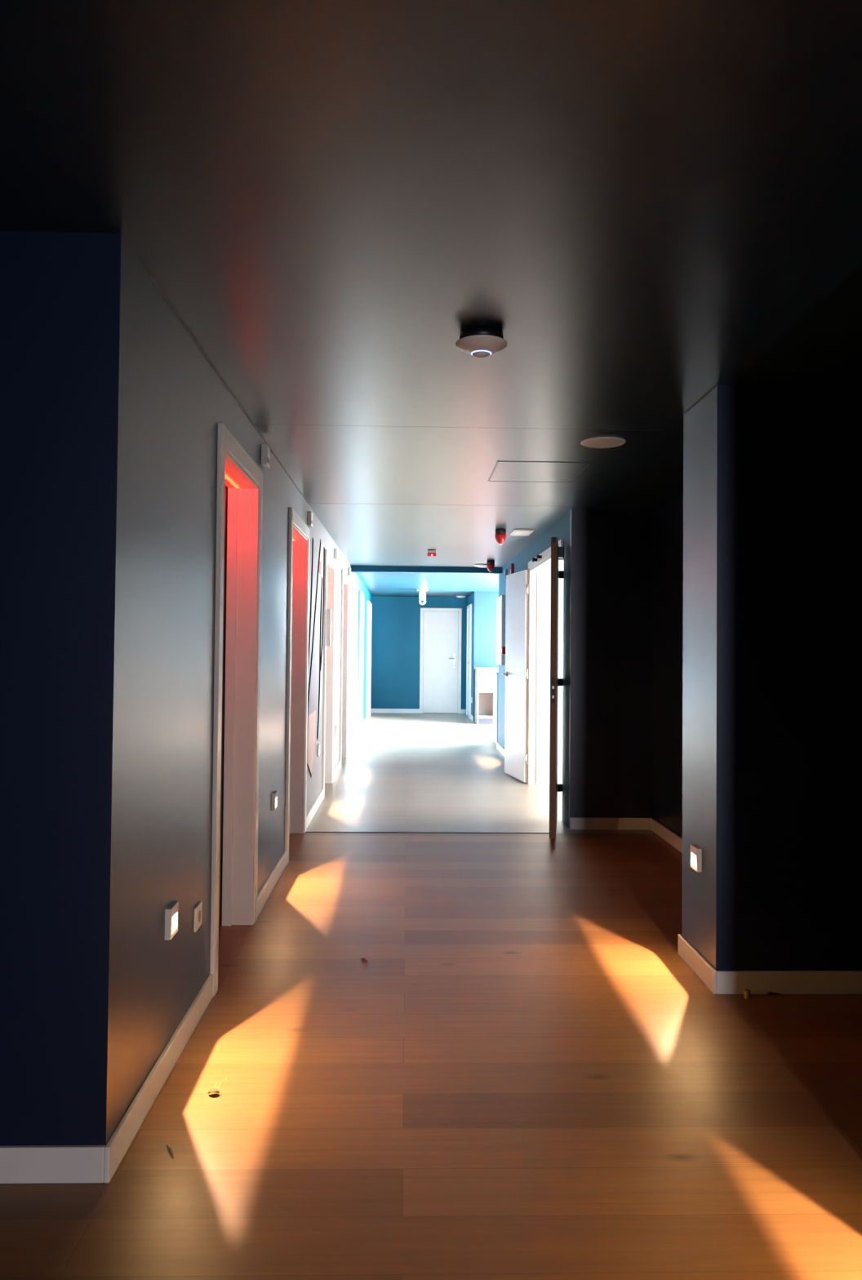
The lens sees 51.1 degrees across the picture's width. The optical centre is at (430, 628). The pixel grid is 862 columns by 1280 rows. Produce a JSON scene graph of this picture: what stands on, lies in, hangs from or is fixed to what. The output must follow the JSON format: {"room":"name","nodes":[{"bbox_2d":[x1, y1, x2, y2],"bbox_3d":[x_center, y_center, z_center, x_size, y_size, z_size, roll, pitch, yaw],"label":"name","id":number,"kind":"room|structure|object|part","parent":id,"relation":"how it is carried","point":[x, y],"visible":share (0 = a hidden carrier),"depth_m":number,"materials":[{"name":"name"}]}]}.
{"room":"building corridor","nodes":[
{"label":"building corridor","id":0,"kind":"room"},
{"bbox_2d":[0,231,64,1145],"bbox_3d":[-2.091,0.168,2.253,2.338,2.324,0.140,1,-1,-1],"label":"wall","id":1,"kind":"structure","parent":0,"point":[32,263],"depth_m":2.21,"materials":[{"name":"blue paint"}]},
{"bbox_2d":[0,1145,105,1183],"bbox_3d":[-2.029,1.286,2.153,2.478,0.086,0.014,1,-1,-1],"label":"baseboard","id":2,"kind":"structure","parent":1,"relation":"attached to","point":[19,1164],"depth_m":2.17,"materials":[{"name":"white wood"}]},
{"bbox_2d":[48,232,372,1146],"bbox_3d":[-1.054,0.350,10.105,0.140,2.324,15.791,1,-1,-1],"label":"wall","id":3,"kind":"structure","parent":0,"point":[143,406],"depth_m":2.41,"materials":[{"name":"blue paint"}]},
{"bbox_2d":[103,973,213,1182],"bbox_3d":[-0.799,1.310,2.758,0.014,0.086,1.161,1,-1,-1],"label":"baseboard","id":4,"kind":"structure","parent":3,"relation":"attached to","point":[117,1145],"depth_m":2.55,"materials":[{"name":"white wood"}]},
{"bbox_2d":[164,901,178,940],"bbox_3d":[-0.793,0.892,2.757,0.018,0.092,0.090,1,-1,-1],"label":"step light","id":5,"kind":"object","parent":3,"relation":"attached to","point":[171,912],"visible":1,"depth_m":2.73,"materials":[{"name":"white plastic"}]},
{"bbox_2d":[193,901,202,932],"bbox_3d":[-0.807,0.998,3.124,0.010,0.082,0.092,1,-1,-1],"label":"wall socket","id":6,"kind":"object","parent":3,"relation":"attached to","point":[197,917],"visible":1,"depth_m":3.10,"materials":[{"name":"white plastic"}]},
{"bbox_2d":[198,911,200,922],"bbox_3d":[-0.802,0.998,3.124,0.001,0.040,0.040,1,-1,-1],"label":"outlet","id":7,"kind":"object","parent":6,"relation":"attached to","point":[199,912],"depth_m":3.12,"materials":[{"name":"grey plastic"}]},
{"bbox_2d":[150,275,302,496],"bbox_3d":[-0.821,-0.936,4.296,0.004,0.004,3.611,1,-1,-1],"label":"trim","id":8,"kind":"structure","parent":3,"relation":"attached to","point":[151,276],"depth_m":3.25,"materials":[{"name":"grey paint"}]},
{"bbox_2d":[209,422,262,996],"bbox_3d":[-0.904,0.306,3.835,0.198,2.140,0.954,1,-1,-1],"label":"door","id":9,"kind":"structure","parent":3,"relation":"in","point":[239,495],"depth_m":4.21,"materials":[{"name":"white wood"}]},
{"bbox_2d":[261,444,270,468],"bbox_3d":[-0.811,-0.846,4.430,0.033,0.100,0.100,1,-1,-1],"label":"indicator","id":10,"kind":"object","parent":3,"relation":"attached to","point":[265,450],"visible":1,"depth_m":4.38,"materials":[{"name":"white plastic"}]},
{"bbox_2d":[257,850,286,916],"bbox_3d":[-0.852,1.355,4.831,0.014,0.086,1.080,1,-1,-1],"label":"baseboard","id":11,"kind":"structure","parent":3,"relation":"attached to","point":[262,897],"depth_m":4.76,"materials":[{"name":"white wood"}]},
{"bbox_2d":[271,791,277,810],"bbox_3d":[-0.848,0.933,4.886,0.018,0.092,0.090,1,-1,-1],"label":"step light","id":12,"kind":"object","parent":3,"relation":"attached to","point":[274,795],"visible":1,"depth_m":4.84,"materials":[{"name":"white plastic"}]},
{"bbox_2d":[284,506,310,865],"bbox_3d":[-0.958,0.350,5.891,0.198,2.140,1.000,1,-1,-1],"label":"door","id":13,"kind":"structure","parent":3,"relation":"in","point":[297,673],"depth_m":6.30,"materials":[{"name":"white wood"}]},
{"bbox_2d":[306,511,313,527],"bbox_3d":[-0.863,-0.782,6.448,0.033,0.100,0.100,1,-1,-1],"label":"indicator","id":14,"kind":"object","parent":3,"relation":"attached to","point":[309,518],"visible":1,"depth_m":6.40,"materials":[{"name":"white plastic"}]},
{"bbox_2d":[306,789,323,829],"bbox_3d":[-0.909,1.403,7.035,0.014,0.086,1.330,1,-1,-1],"label":"baseboard","id":15,"kind":"structure","parent":3,"relation":"attached to","point":[314,807],"depth_m":6.97,"materials":[{"name":"white wood"}]},
{"bbox_2d":[306,538,324,777],"bbox_3d":[-0.904,0.200,7.057,0.002,1.874,1.313,1,-1,-1],"label":"wall mural","id":16,"kind":"object","parent":3,"relation":"attached to","point":[313,712],"visible":0.84,"depth_m":7.03},
{"bbox_2d":[316,744,319,756],"bbox_3d":[-0.909,0.985,7.279,0.018,0.092,0.090,1,-1,-1],"label":"step light","id":17,"kind":"object","parent":3,"relation":"attached to","point":[317,745],"visible":1,"depth_m":7.24,"materials":[{"name":"white plastic"}]},
{"bbox_2d":[321,549,336,799],"bbox_3d":[-1.018,0.401,8.220,0.198,2.140,1.000,1,-1,-1],"label":"door","id":18,"kind":"structure","parent":3,"relation":"in","point":[328,707],"depth_m":8.63,"materials":[{"name":"white wood"}]},
{"bbox_2d":[325,608,331,645],"bbox_3d":[-0.882,-0.008,7.772,0.043,0.320,0.060,1,-1,-1],"label":"wall dispenser","id":19,"kind":"object","parent":18,"relation":"attached to","point":[328,619],"visible":1,"depth_m":7.74,"materials":[{"name":"white plastic"}]},
{"bbox_2d":[333,548,337,559],"bbox_3d":[-0.924,-0.721,8.797,0.033,0.100,0.100,1,-1,-1],"label":"indicator","id":20,"kind":"object","parent":3,"relation":"attached to","point":[335,553],"visible":0.96,"depth_m":8.75,"materials":[{"name":"white plastic"}]},
{"bbox_2d":[334,725,337,735],"bbox_3d":[-0.955,1.024,9.058,0.018,0.092,0.090,1,-1,-1],"label":"step light","id":21,"kind":"object","parent":3,"relation":"attached to","point":[335,726],"visible":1,"depth_m":9.01,"materials":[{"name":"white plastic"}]},
{"bbox_2d":[333,760,340,781],"bbox_3d":[-0.965,1.450,9.184,0.014,0.086,0.970,1,-1,-1],"label":"baseboard","id":22,"kind":"structure","parent":3,"relation":"attached to","point":[337,767],"depth_m":9.15,"materials":[{"name":"white wood"}]},
{"bbox_2d":[339,569,349,768],"bbox_3d":[-1.069,0.443,10.189,0.198,2.140,1.000,1,-1,-1],"label":"door","id":23,"kind":"structure","parent":3,"relation":"in","point":[344,577],"depth_m":10.59,"materials":[{"name":"white wood"}]},
{"bbox_2d":[347,567,351,576],"bbox_3d":[-0.976,-0.678,10.796,0.033,0.100,0.100,1,-1,-1],"label":"indicator","id":24,"kind":"object","parent":3,"relation":"attached to","point":[348,568],"visible":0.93,"depth_m":10.74,"materials":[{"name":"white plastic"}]},
{"bbox_2d":[346,731,358,755],"bbox_3d":[-1.034,1.508,11.857,0.014,0.086,2.380,1,-1,-1],"label":"baseboard","id":25,"kind":"structure","parent":3,"relation":"attached to","point":[354,739],"depth_m":11.70,"materials":[{"name":"white wood"}]},
{"bbox_2d":[356,590,364,737],"bbox_3d":[-1.074,0.523,13.594,0.103,2.130,1.050,1,-1,-1],"label":"door","id":26,"kind":"structure","parent":3,"relation":"in","point":[361,601],"depth_m":13.84,"materials":[{"name":"white wood"}]},
{"bbox_2d":[362,716,366,728],"bbox_3d":[-1.114,1.575,14.971,0.014,0.086,1.750,1,-1,-1],"label":"baseboard","id":27,"kind":"structure","parent":3,"relation":"attached to","point":[364,722],"depth_m":15.01,"materials":[{"name":"white wood"}]},
{"bbox_2d":[365,600,372,721],"bbox_3d":[-1.149,0.586,16.517,0.103,2.130,1.300,1,-1,-1],"label":"door","id":28,"kind":"structure","parent":3,"relation":"in","point":[369,604],"depth_m":16.84,"materials":[{"name":"white wood"}]},
{"bbox_2d":[307,502,574,507],"bbox_3d":[0.074,-0.882,6.455,1.905,0.001,0.060,1,-1,-1],"label":"trim","id":29,"kind":"structure","parent":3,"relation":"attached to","point":[308,503],"depth_m":6.45,"materials":[{"name":"paint"}]},
{"bbox_2d":[254,424,663,435],"bbox_3d":[0.132,-0.930,4.226,1.905,0.001,0.100,1,-1,-1],"label":"trim","id":30,"kind":"structure","parent":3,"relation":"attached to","point":[274,427],"depth_m":4.22,"materials":[{"name":"paint"}]},
{"bbox_2d":[370,596,466,713],"bbox_3d":[-0.248,0.532,18.097,2.165,2.324,0.150,1,-1,-1],"label":"wall","id":31,"kind":"structure","parent":0,"point":[396,620],"depth_m":18.02,"materials":[{"name":"teal paint"}]},
{"bbox_2d":[371,708,419,713],"bbox_3d":[-0.707,1.645,17.979,0.954,0.086,0.014,1,-1,-1],"label":"baseboard","id":32,"kind":"structure","parent":31,"relation":"attached to","point":[373,710],"depth_m":17.97,"materials":[{"name":"white wood"}]},
{"bbox_2d":[419,608,462,713],"bbox_3d":[0.194,0.644,17.997,0.829,2.105,0.069,1,-1,-1],"label":"door","id":33,"kind":"structure","parent":31,"relation":"in","point":[440,678],"depth_m":18.02,"materials":[{"name":"white wood"}]},
{"bbox_3d":[0.421,0.643,17.998,0.125,0.290,0.059,1,-1,-1],"label":"handle","id":34,"kind":"part","parent":33,"relation":"part of","materials":[{"name":"metal"}]},
{"bbox_2d":[0,0,861,597],"bbox_3d":[0.420,-0.958,7.401,7.600,0.200,21.930,1,-1,-1],"label":"ceiling","id":35,"kind":"structure","parent":0,"point":[654,206],"depth_m":2.10,"materials":[{"name":"paint"}]},
{"bbox_2d":[416,588,428,604],"bbox_3d":[-0.149,-0.545,15.617,0.200,0.277,0.200,1,-1,-1],"label":"security camera","id":36,"kind":"object","parent":35,"relation":"attached to","point":[422,593],"visible":1,"depth_m":15.57,"materials":[{"name":"white plastic"}]},
{"bbox_2d":[351,565,502,573],"bbox_3d":[-0.054,-0.740,11.411,1.905,0.070,0.140,1,-1,-1],"label":"beam","id":37,"kind":"structure","parent":35,"relation":"attached to","point":[353,568],"depth_m":11.34,"materials":[{"name":"teal paint"}]},
{"bbox_2d":[426,550,436,556],"bbox_3d":[0.008,-0.786,9.471,0.092,0.062,0.096,1,-1,-1],"label":"fire alarm","id":38,"kind":"object","parent":35,"relation":"attached to","point":[430,553],"visible":1,"depth_m":9.43,"materials":[{"name":"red plastic"}]},
{"bbox_2d":[473,564,486,567],"bbox_3d":[0.626,-0.762,10.989,0.210,0.032,0.210,1,-1,-1],"label":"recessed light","id":39,"kind":"object","parent":35,"relation":"attached to","point":[474,565],"visible":0.77,"depth_m":10.93,"materials":[{"name":"white plastic"}]},
{"bbox_2d":[455,327,506,358],"bbox_3d":[0.164,-0.920,2.936,0.167,0.077,0.167,1,-1,-1],"label":"smoke detector","id":40,"kind":"object","parent":35,"relation":"attached to","point":[480,343],"visible":1,"depth_m":2.89,"materials":[{"name":"white plastic"}]},
{"bbox_2d":[486,560,494,572],"bbox_3d":[0.694,-0.721,10.489,0.096,0.134,0.096,1,-1,-1],"label":"beacon","id":41,"kind":"object","parent":35,"relation":"attached to","point":[490,564],"visible":1,"depth_m":10.45,"materials":[{"name":"red plastic"}]},
{"bbox_2d":[494,528,506,544],"bbox_3d":[0.595,-0.783,7.717,0.096,0.134,0.096,1,-1,-1],"label":"beacon","id":42,"kind":"object","parent":35,"relation":"attached to","point":[500,534],"visible":1,"depth_m":7.68,"materials":[{"name":"red plastic"}]},
{"bbox_2d":[510,528,533,535],"bbox_3d":[0.792,-0.836,7.863,0.170,0.018,0.340,1,-1,-1],"label":"recessed light","id":43,"kind":"object","parent":35,"relation":"in","point":[516,531],"visible":1,"depth_m":7.79,"materials":[{"name":"white plastic"}]},
{"bbox_2d":[512,530,531,535],"bbox_3d":[0.792,-0.829,7.863,0.130,0.004,0.300,1,-1,-1],"label":"diffuser","id":44,"kind":"object","parent":43,"relation":"attached to","point":[514,532],"depth_m":7.83,"materials":[{"name":"white plastic"}]},
{"bbox_2d":[488,461,592,482],"bbox_3d":[0.616,-0.903,5.218,0.520,0.002,0.590,1,-1,-1],"label":"ceiling hatch","id":45,"kind":"object","parent":35,"relation":"attached to","point":[503,471],"visible":1,"depth_m":5.19,"materials":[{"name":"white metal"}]},
{"bbox_2d":[580,436,625,448],"bbox_3d":[0.848,-0.915,4.441,0.218,0.009,0.218,1,-1,-1],"label":"ceiling speaker","id":46,"kind":"object","parent":35,"relation":"attached to","point":[599,442],"visible":1,"depth_m":4.42,"materials":[{"name":"white plastic"}]},
{"bbox_2d":[0,712,861,1279],"bbox_3d":[0.397,1.565,7.346,7.600,0.200,21.930,1,-1,-1],"label":"floor","id":47,"kind":"structure","parent":0,"point":[524,1073],"depth_m":2.66,"materials":[{"name":"brown wood"}]},
{"bbox_2d":[166,1144,173,1159],"bbox_3d":[-0.668,1.341,2.311,0.008,0.009,0.068,1,-1,-28],"label":"twig","id":48,"kind":"object","parent":47,"relation":"on","point":[169,1148],"visible":1,"depth_m":2.31,"materials":[{"name":"brown wood"}]},
{"bbox_2d":[208,1077,227,1093],"bbox_3d":[-0.626,1.341,2.638,0.032,0.018,0.078,0,-1,8],"label":"dry leaf","id":49,"kind":"object","parent":47,"relation":"on","point":[213,1090],"visible":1,"depth_m":2.62,"materials":[{"name":"plant"}]},
{"bbox_3d":[-0.629,1.342,2.611,0.032,0.011,0.024,1,-1,-1],"label":"blade","id":50,"kind":"part","parent":49,"relation":"part of","materials":[{"name":"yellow plant"}]},
{"bbox_2d":[305,831,549,833],"bbox_3d":[-0.028,1.437,6.352,1.742,0.004,0.022,1,-1,-1],"label":"threshold","id":51,"kind":"object","parent":47,"relation":"on","point":[306,831],"visible":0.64,"depth_m":6.35,"materials":[{"name":"black metal"}]},
{"bbox_2d":[474,669,497,724],"bbox_3d":[1.090,1.191,15.792,0.600,0.930,0.598,1,-1,-1],"label":"base cabinet","id":52,"kind":"object","parent":47,"relation":"on","point":[483,714],"visible":0.41,"depth_m":15.56,"materials":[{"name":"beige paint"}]},
{"bbox_2d":[474,667,497,670],"bbox_3d":[1.133,0.709,15.805,0.712,0.035,0.625,1,-1,-1],"label":"countertop","id":53,"kind":"structure","parent":52,"relation":"on","point":[476,668],"depth_m":15.49,"materials":[{"name":"white"}]},
{"bbox_3d":[1.100,0.766,15.546,0.540,0.050,0.010,1,-1,-1],"label":"rail","id":54,"kind":"part","parent":52,"relation":"part of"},
{"bbox_3d":[1.098,1.023,15.513,0.540,0.115,0.020,1,-1,-1],"label":"drawer","id":55,"kind":"part","parent":52,"relation":"part of","materials":[{"name":"beige paint"}]},
{"bbox_3d":[1.100,0.878,15.516,0.540,0.165,0.020,1,-1,-1],"label":"drawer","id":56,"kind":"part","parent":52,"relation":"part of","materials":[{"name":"beige paint"}]},
{"bbox_2d":[492,671,497,743],"bbox_3d":[1.140,1.094,12.488,0.530,0.980,0.590,1,-1,-1],"label":"radiator","id":57,"kind":"object","parent":47,"relation":"on","point":[495,673],"visible":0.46,"depth_m":12.41,"materials":[{"name":"white metal"}]},
{"bbox_2d":[744,988,750,999],"bbox_3d":[1.184,1.369,3.375,0.021,0.032,0.021,1,-1,-1],"label":"plug","id":58,"kind":"object","parent":47,"relation":"on","point":[747,992],"visible":1,"depth_m":3.37,"materials":[{"name":"brown"}]},
{"bbox_2d":[681,385,861,970],"bbox_3d":[2.695,0.244,3.704,3.217,2.324,0.426,1,-1,-1],"label":"wall pier","id":59,"kind":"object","parent":47,"relation":"on","point":[772,603],"visible":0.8,"depth_m":3.46,"materials":[{"name":"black paint"}]},
{"bbox_2d":[689,844,701,871],"bbox_3d":[1.072,0.929,3.650,0.018,0.092,0.090,1,-1,-1],"label":"step light","id":60,"kind":"object","parent":59,"relation":"attached to","point":[695,851],"visible":1,"depth_m":3.64,"materials":[{"name":"white plastic"}]},
{"bbox_2d":[693,854,696,867],"bbox_3d":[1.080,0.945,3.650,0.001,0.056,0.086,1,-1,-1],"label":"diffuser","id":61,"kind":"object","parent":60,"relation":"attached to","point":[695,855],"depth_m":3.68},
{"bbox_2d":[677,933,716,994],"bbox_3d":[1.070,1.347,3.638,0.014,0.086,0.454,1,-1,-1],"label":"baseboard","id":62,"kind":"object","parent":59,"relation":"attached to","point":[697,963],"visible":1,"depth_m":3.60,"materials":[{"name":"white wood"}]},
{"bbox_2d":[682,385,717,414],"bbox_3d":[1.096,-0.931,3.688,0.004,0.004,0.426,1,-1,-1],"label":"trim","id":63,"kind":"structure","parent":59,"relation":"attached to","point":[714,387],"depth_m":3.67,"materials":[{"name":"grey paint"}]},
{"bbox_2d":[715,970,861,994],"bbox_3d":[2.691,1.358,3.460,3.217,0.086,0.014,1,-1,-1],"label":"baseboard","id":64,"kind":"structure","parent":59,"relation":"attached to","point":[728,982],"depth_m":3.42,"materials":[{"name":"white wood"}]},
{"bbox_2d":[466,591,474,715],"bbox_3d":[0.799,0.521,17.144,0.120,2.324,1.810,1,-1,-1],"label":"wall","id":65,"kind":"structure","parent":0,"point":[470,598],"depth_m":16.53,"materials":[{"name":"teal paint"}]},
{"bbox_2d":[466,604,471,718],"bbox_3d":[0.703,0.618,17.200,0.069,2.130,0.970,1,-1,-1],"label":"door","id":66,"kind":"structure","parent":65,"relation":"in","point":[468,650],"depth_m":17.20,"materials":[{"name":"white wood"}]},
{"bbox_2d":[472,591,498,721],"bbox_3d":[1.533,0.507,16.198,1.537,2.324,0.120,1,-1,-1],"label":"wall","id":67,"kind":"structure","parent":0,"point":[484,602],"depth_m":16.14,"materials":[{"name":"blue paint"}]},
{"bbox_2d":[497,508,599,829],"bbox_3d":[1.046,0.348,9.160,0.200,2.324,5.230,1,-1,-1],"label":"wall","id":68,"kind":"structure","parent":0,"point":[578,529],"depth_m":6.56,"materials":[{"name":"blue paint"}]},
{"bbox_2d":[496,595,504,665],"bbox_3d":[0.873,0.027,11.378,0.038,0.860,0.640,1,-1,-1],"label":"notice board","id":69,"kind":"object","parent":68,"relation":"attached to","point":[500,600],"visible":1,"depth_m":11.18,"materials":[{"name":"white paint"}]},
{"bbox_3d":[0.855,0.027,11.378,0.003,0.780,0.560,1,-1,-1],"label":"panel","id":70,"kind":"part","parent":69,"relation":"part of","materials":[{"name":"paper"}]},
{"bbox_2d":[496,742,504,756],"bbox_3d":[0.899,1.490,10.262,0.014,0.086,2.970,1,-1,-1],"label":"baseboard","id":71,"kind":"structure","parent":68,"relation":"attached to","point":[499,747],"depth_m":11.21,"materials":[{"name":"white wood"}]},
{"bbox_2d":[501,646,505,654],"bbox_3d":[0.876,0.266,10.873,0.053,0.090,0.090,1,-1,-1],"label":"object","id":72,"kind":"object","parent":68,"relation":"attached to","point":[503,648],"visible":0.73,"depth_m":10.83,"materials":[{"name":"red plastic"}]},
{"bbox_2d":[504,568,507,579],"bbox_3d":[0.896,-0.646,10.793,0.034,0.120,0.080,1,-1,-1],"label":"wall sensor","id":73,"kind":"object","parent":68,"relation":"attached to","point":[505,570],"visible":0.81,"depth_m":10.75,"materials":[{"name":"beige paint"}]},
{"bbox_2d":[510,563,513,573],"bbox_3d":[0.913,-0.669,10.164,0.034,0.120,0.080,1,-1,-1],"label":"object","id":74,"kind":"structure","parent":68,"relation":"attached to","point":[511,564],"depth_m":10.12,"materials":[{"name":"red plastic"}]},
{"bbox_2d":[501,537,564,838],"bbox_3d":[0.974,0.407,7.793,0.412,2.145,3.268,1,-1,-1],"label":"door","id":75,"kind":"structure","parent":68,"relation":"in","point":[532,682],"depth_m":8.70,"materials":[{"name":"white wood"}]},
{"bbox_3d":[0.970,0.408,7.833,0.018,2.145,1.905,1,-1,-1],"label":"casing","id":76,"kind":"part","parent":75,"relation":"part of","materials":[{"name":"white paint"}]},
{"bbox_3d":[0.834,0.423,6.158,0.022,0.180,0.004,0,-1,9],"label":"lock plate","id":77,"kind":"part","parent":75,"relation":"part of","materials":[{"name":"black metal"}]},
{"bbox_2d":[557,565,563,783],"bbox_3d":[2.663,0.356,8.846,3.017,2.324,0.120,1,-1,-1],"label":"wall","id":78,"kind":"structure","parent":0,"point":[561,580],"depth_m":8.75,"materials":[{"name":"white paint"}]},
{"bbox_2d":[597,509,653,817],"bbox_3d":[2.720,0.308,6.637,3.017,2.324,0.100,1,-1,-1],"label":"wall","id":79,"kind":"structure","parent":0,"point":[625,536],"depth_m":6.55,"materials":[{"name":"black paint"}]},
{"bbox_2d":[569,817,650,830],"bbox_3d":[1.297,1.412,6.520,0.588,0.086,0.014,1,-1,-1],"label":"baseboard","id":80,"kind":"structure","parent":79,"relation":"attached to","point":[575,823],"depth_m":6.51,"materials":[{"name":"white wood"}]},
{"bbox_2d":[652,493,683,838],"bbox_3d":[1.707,0.268,5.227,0.115,2.324,2.669,1,-1,-1],"label":"wall","id":81,"kind":"structure","parent":0,"point":[668,530],"depth_m":6.17,"materials":[{"name":"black paint"}]},
{"bbox_2d":[650,817,682,853],"bbox_3d":[1.632,1.386,5.200,0.014,0.086,2.669,1,-1,-1],"label":"baseboard","id":82,"kind":"structure","parent":81,"relation":"attached to","point":[663,832],"depth_m":6.11,"materials":[{"name":"white wood"}]}
]}

